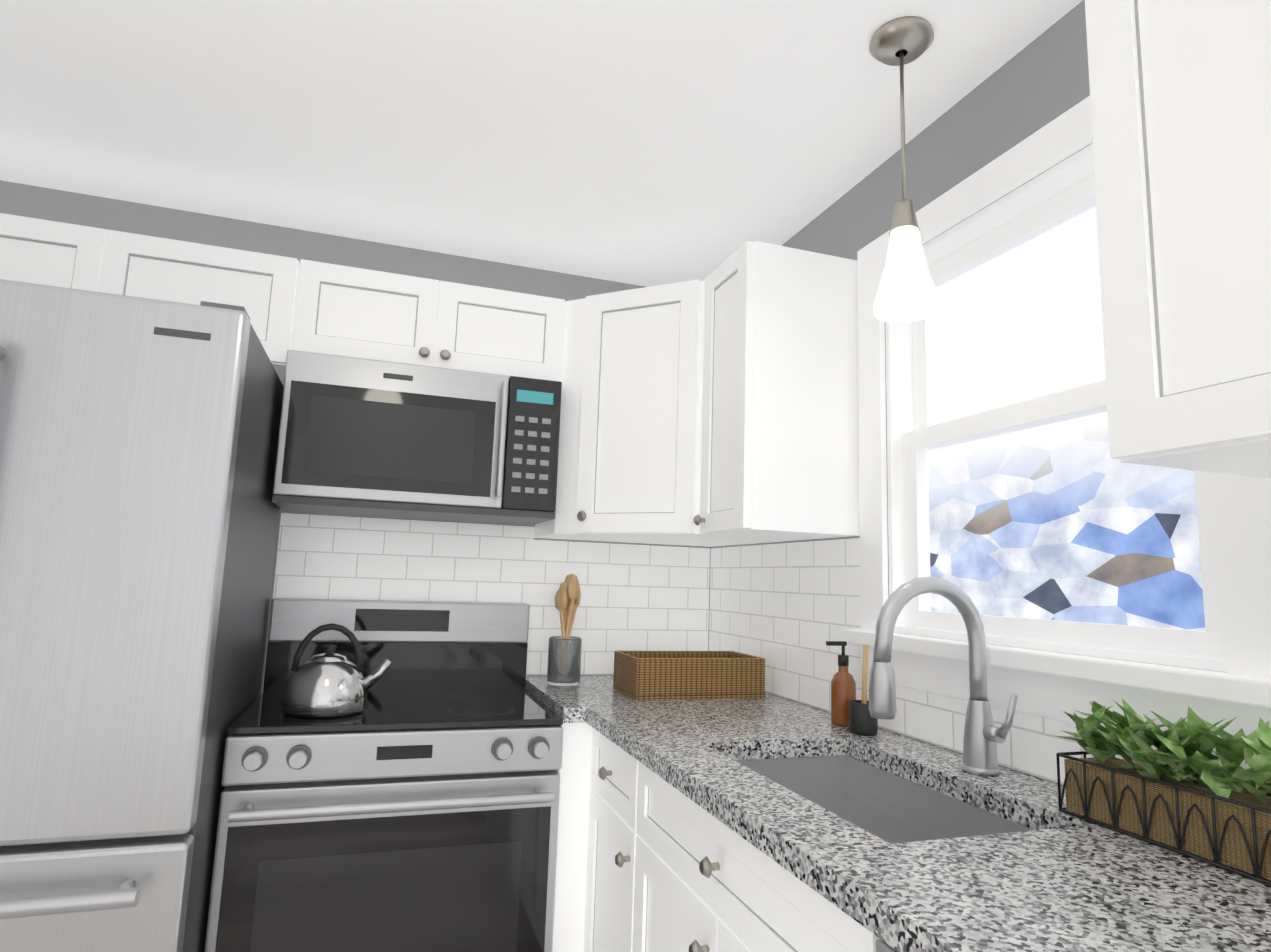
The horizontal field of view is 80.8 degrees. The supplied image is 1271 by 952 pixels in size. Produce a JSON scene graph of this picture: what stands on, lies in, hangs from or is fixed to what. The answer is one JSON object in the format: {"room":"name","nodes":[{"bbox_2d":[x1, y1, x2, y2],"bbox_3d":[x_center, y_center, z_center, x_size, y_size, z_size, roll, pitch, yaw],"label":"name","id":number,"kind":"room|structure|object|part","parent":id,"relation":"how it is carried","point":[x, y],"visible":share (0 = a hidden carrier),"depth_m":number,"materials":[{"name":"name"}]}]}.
{"room":"kitchen","nodes":[
{"label":"kitchen","id":0,"kind":"room"},
{"bbox_2d":[0,180,707,693],"bbox_3d":[-0.869,0.380,2.440,2.385,2.340,0.120,5,-8,-18],"label":"wall","id":1,"kind":"structure","parent":0,"point":[18,199],"depth_m":2.43,"materials":[{"name":"grey paint"}]},
{"bbox_2d":[0,213,564,385],"bbox_3d":[-1.083,-0.452,2.212,1.708,0.310,0.368,5,-8,-18],"label":"upper cabinet","id":2,"kind":"object","parent":1,"relation":"attached to","point":[288,303],"visible":0.65,"depth_m":2.11,"materials":[{"name":"white wood"}]},
{"bbox_2d":[272,350,561,525],"bbox_3d":[-0.644,-0.088,2.270,0.761,0.415,0.431,5,-8,-18],"label":"microwave","id":3,"kind":"object","parent":2,"relation":"attached to","point":[360,437],"visible":1,"depth_m":2.10,"materials":[{"name":"metal"}]},
{"bbox_2d":[263,513,709,691],"bbox_3d":[-0.426,0.570,2.497,1.458,0.808,0.008,5,-8,-18],"label":"backsplash","id":4,"kind":"structure","parent":1,"relation":"attached to","point":[643,598],"depth_m":2.53,"materials":[{"name":"tile"}]},
{"bbox_2d":[0,0,1082,286],"bbox_3d":[-0.706,-1.100,0.557,3.720,0.120,6.220,5,-8,-18],"label":"ceiling","id":5,"kind":"structure","parent":0,"point":[648,142],"depth_m":1.79,"materials":[{"name":"white paint"}]},
{"bbox_2d":[869,16,939,321],"bbox_3d":[0.527,-0.599,1.467,0.124,0.576,0.124,5,-8,-18],"label":"pendant light","id":6,"kind":"object","parent":5,"relation":"hanging from","point":[906,291],"visible":1,"depth_m":1.45,"materials":[{"name":"white glass"}]},
{"bbox_2d":[708,0,1226,672],"bbox_3d":[1.126,0.171,0.460,0.120,2.340,5.170,5,-8,-18],"label":"wall","id":7,"kind":"structure","parent":0,"point":[1038,82],"depth_m":1.66,"materials":[{"name":"grey paint"}]},
{"bbox_2d":[534,241,859,546],"bbox_3d":[0.129,-0.183,2.293,0.669,0.740,0.928,5,-8,-18],"label":"upper cabinet","id":8,"kind":"object","parent":7,"relation":"attached to","point":[718,406],"visible":1,"depth_m":2.03,"materials":[{"name":"white wood"}]},
{"bbox_2d":[709,538,1249,784],"bbox_3d":[1.036,0.192,0.516,0.008,0.488,4.738,5,-8,-18],"label":"backsplash","id":9,"kind":"structure","parent":7,"relation":"attached to","point":[786,611],"depth_m":2.07,"materials":[{"name":"tile"}]},
{"bbox_2d":[842,96,1270,760],"bbox_3d":[0.769,-0.106,1.492,0.170,1.110,0.990,5,-8,-18],"label":"window","id":10,"kind":"structure","parent":7,"relation":"in","point":[1046,682],"depth_m":1.48,"materials":[{"name":"white wood"}]},
{"bbox_3d":[0.810,-0.120,1.508,0.065,0.881,0.736,5,-8,-18],"label":"window sash","id":11,"kind":"part","parent":10,"relation":"part of","materials":[{"name":"white wood"}]},
{"bbox_2d":[1085,0,1270,478],"bbox_3d":[0.851,-0.403,0.692,0.338,0.722,0.668,5,-8,-18],"label":"upper cabinet","id":12,"kind":"object","parent":7,"relation":"attached to","point":[1180,97],"visible":1,"depth_m":0.82,"materials":[{"name":"white wood"}]},
{"bbox_3d":[-0.060,1.287,-0.087,2.540,0.100,5.170,5,-8,-18],"label":"floor","id":13,"kind":"structure","parent":0,"visible":0},
{"bbox_2d":[0,279,283,951],"bbox_3d":[-1.387,0.535,1.638,0.912,1.777,0.917,5,-8,-18],"label":"fridge","id":14,"kind":"object","parent":13,"relation":"on","point":[139,508],"visible":1,"depth_m":1.42,"materials":[{"name":"metal"}]},
{"bbox_2d":[204,598,562,951],"bbox_3d":[-0.638,0.924,1.977,0.761,1.150,0.667,5,-8,-18],"label":"range","id":15,"kind":"object","parent":13,"relation":"on","point":[413,806],"visible":0.83,"depth_m":1.76,"materials":[{"name":"metal"}]},
{"bbox_2d":[281,623,391,718],"bbox_3d":[-0.751,0.485,1.892,0.252,0.218,0.200,5,-8,-18],"label":"kettle","id":16,"kind":"object","parent":15,"relation":"on","point":[329,683],"visible":1,"depth_m":1.82,"materials":[{"name":"silver metal"}]},
{"bbox_2d":[552,723,583,951],"bbox_3d":[0.072,1.129,2.244,0.608,0.866,0.668,5,-8,-18],"label":"base cabinet","id":17,"kind":"object","parent":13,"relation":"on","point":[571,796],"depth_m":1.90,"materials":[{"name":"white wood"}]},
{"bbox_2d":[525,675,1270,951],"bbox_3d":[0.703,0.429,0.378,0.690,0.038,4.748,5,-8,-18],"label":"countertop","id":18,"kind":"structure","parent":17,"relation":"on","point":[1054,880],"depth_m":0.96,"materials":[{"name":"stone"}]},
{"bbox_2d":[547,574,581,686],"bbox_3d":[-0.219,0.478,2.341,0.104,0.343,0.104,5,-8,-18],"label":"jar","id":19,"kind":"object","parent":18,"relation":"on","point":[564,660],"visible":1,"depth_m":2.30,"materials":[{"name":"clear glass"}]},
{"bbox_2d":[613,651,764,700],"bbox_3d":[0.157,0.591,2.231,0.400,0.114,0.220,5,-8,-18],"label":"basket","id":20,"kind":"object","parent":18,"relation":"on","point":[664,675],"visible":1,"depth_m":2.14,"materials":[{"name":"wicker"}]},
{"bbox_2d":[826,641,855,726],"bbox_3d":[0.500,0.503,1.817,0.075,0.197,0.060,5,-8,-18],"label":"soap bottle","id":21,"kind":"object","parent":18,"relation":"on","point":[843,687],"visible":0.88,"depth_m":1.80,"materials":[{"name":"brown"}]},
{"bbox_2d":[849,644,877,735],"bbox_3d":[0.525,0.489,1.720,0.064,0.199,0.062,5,-8,-18],"label":"caddy","id":22,"kind":"object","parent":18,"relation":"on","point":[862,721],"visible":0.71,"depth_m":1.69,"materials":[{"name":"black plastic"}]},
{"bbox_2d":[735,755,1032,843],"bbox_3d":[0.394,0.677,1.295,0.373,0.216,0.638,5,-8,-18],"label":"sink","id":23,"kind":"object","parent":18,"relation":"in","point":[888,807],"visible":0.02,"depth_m":1.54,"materials":[{"name":"metal"}]},
{"bbox_2d":[869,576,1017,775],"bbox_3d":[0.555,0.360,1.349,0.270,0.354,0.112,5,-8,-18],"label":"faucet","id":24,"kind":"object","parent":18,"relation":"on","point":[983,736],"visible":1,"depth_m":1.36,"materials":[{"name":"metal"}]},
{"bbox_2d":[1053,697,1270,885],"bbox_3d":[0.738,0.406,1.032,0.149,0.189,0.416,5,-8,-18],"label":"planter","id":25,"kind":"object","parent":18,"relation":"on","point":[1216,808],"visible":1,"depth_m":1.00,"materials":[{"name":"leaves"},{"name":"woven wicker"},{"name":"black metal"}]},
{"bbox_2d":[576,722,796,951],"bbox_3d":[0.230,1.070,1.782,0.608,0.866,0.425,5,-8,-18],"label":"base cabinet","id":26,"kind":"object","parent":13,"relation":"on","point":[648,860],"depth_m":1.58,"materials":[{"name":"white wood"}]},
{"bbox_2d":[624,878,879,951],"bbox_3d":[0.405,1.134,1.236,0.608,0.600,0.818,5,-8,-18],"label":"base cabinet","id":27,"kind":"object","parent":13,"relation":"on","point":[785,914],"depth_m":1.13,"materials":[{"name":"white wood"}]},
{"bbox_2d":[876,939,896,951],"bbox_3d":[0.610,0.916,0.572,0.555,0.862,0.602,5,-8,-18],"label":"dishwasher","id":28,"kind":"object","parent":13,"relation":"on","point":[882,946],"visible":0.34,"depth_m":0.81,"materials":[{"name":"grey"}]},
{"label":"outside","id":29,"kind":"structure","parent":0,"visible":0},
{"bbox_2d":[928,206,1205,630],"bbox_3d":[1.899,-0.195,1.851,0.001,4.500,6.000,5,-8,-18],"label":"window glass","id":30,"kind":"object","parent":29,"point":[1069,520],"depth_m":2.85,"materials":[{"name":"white"}]}
]}

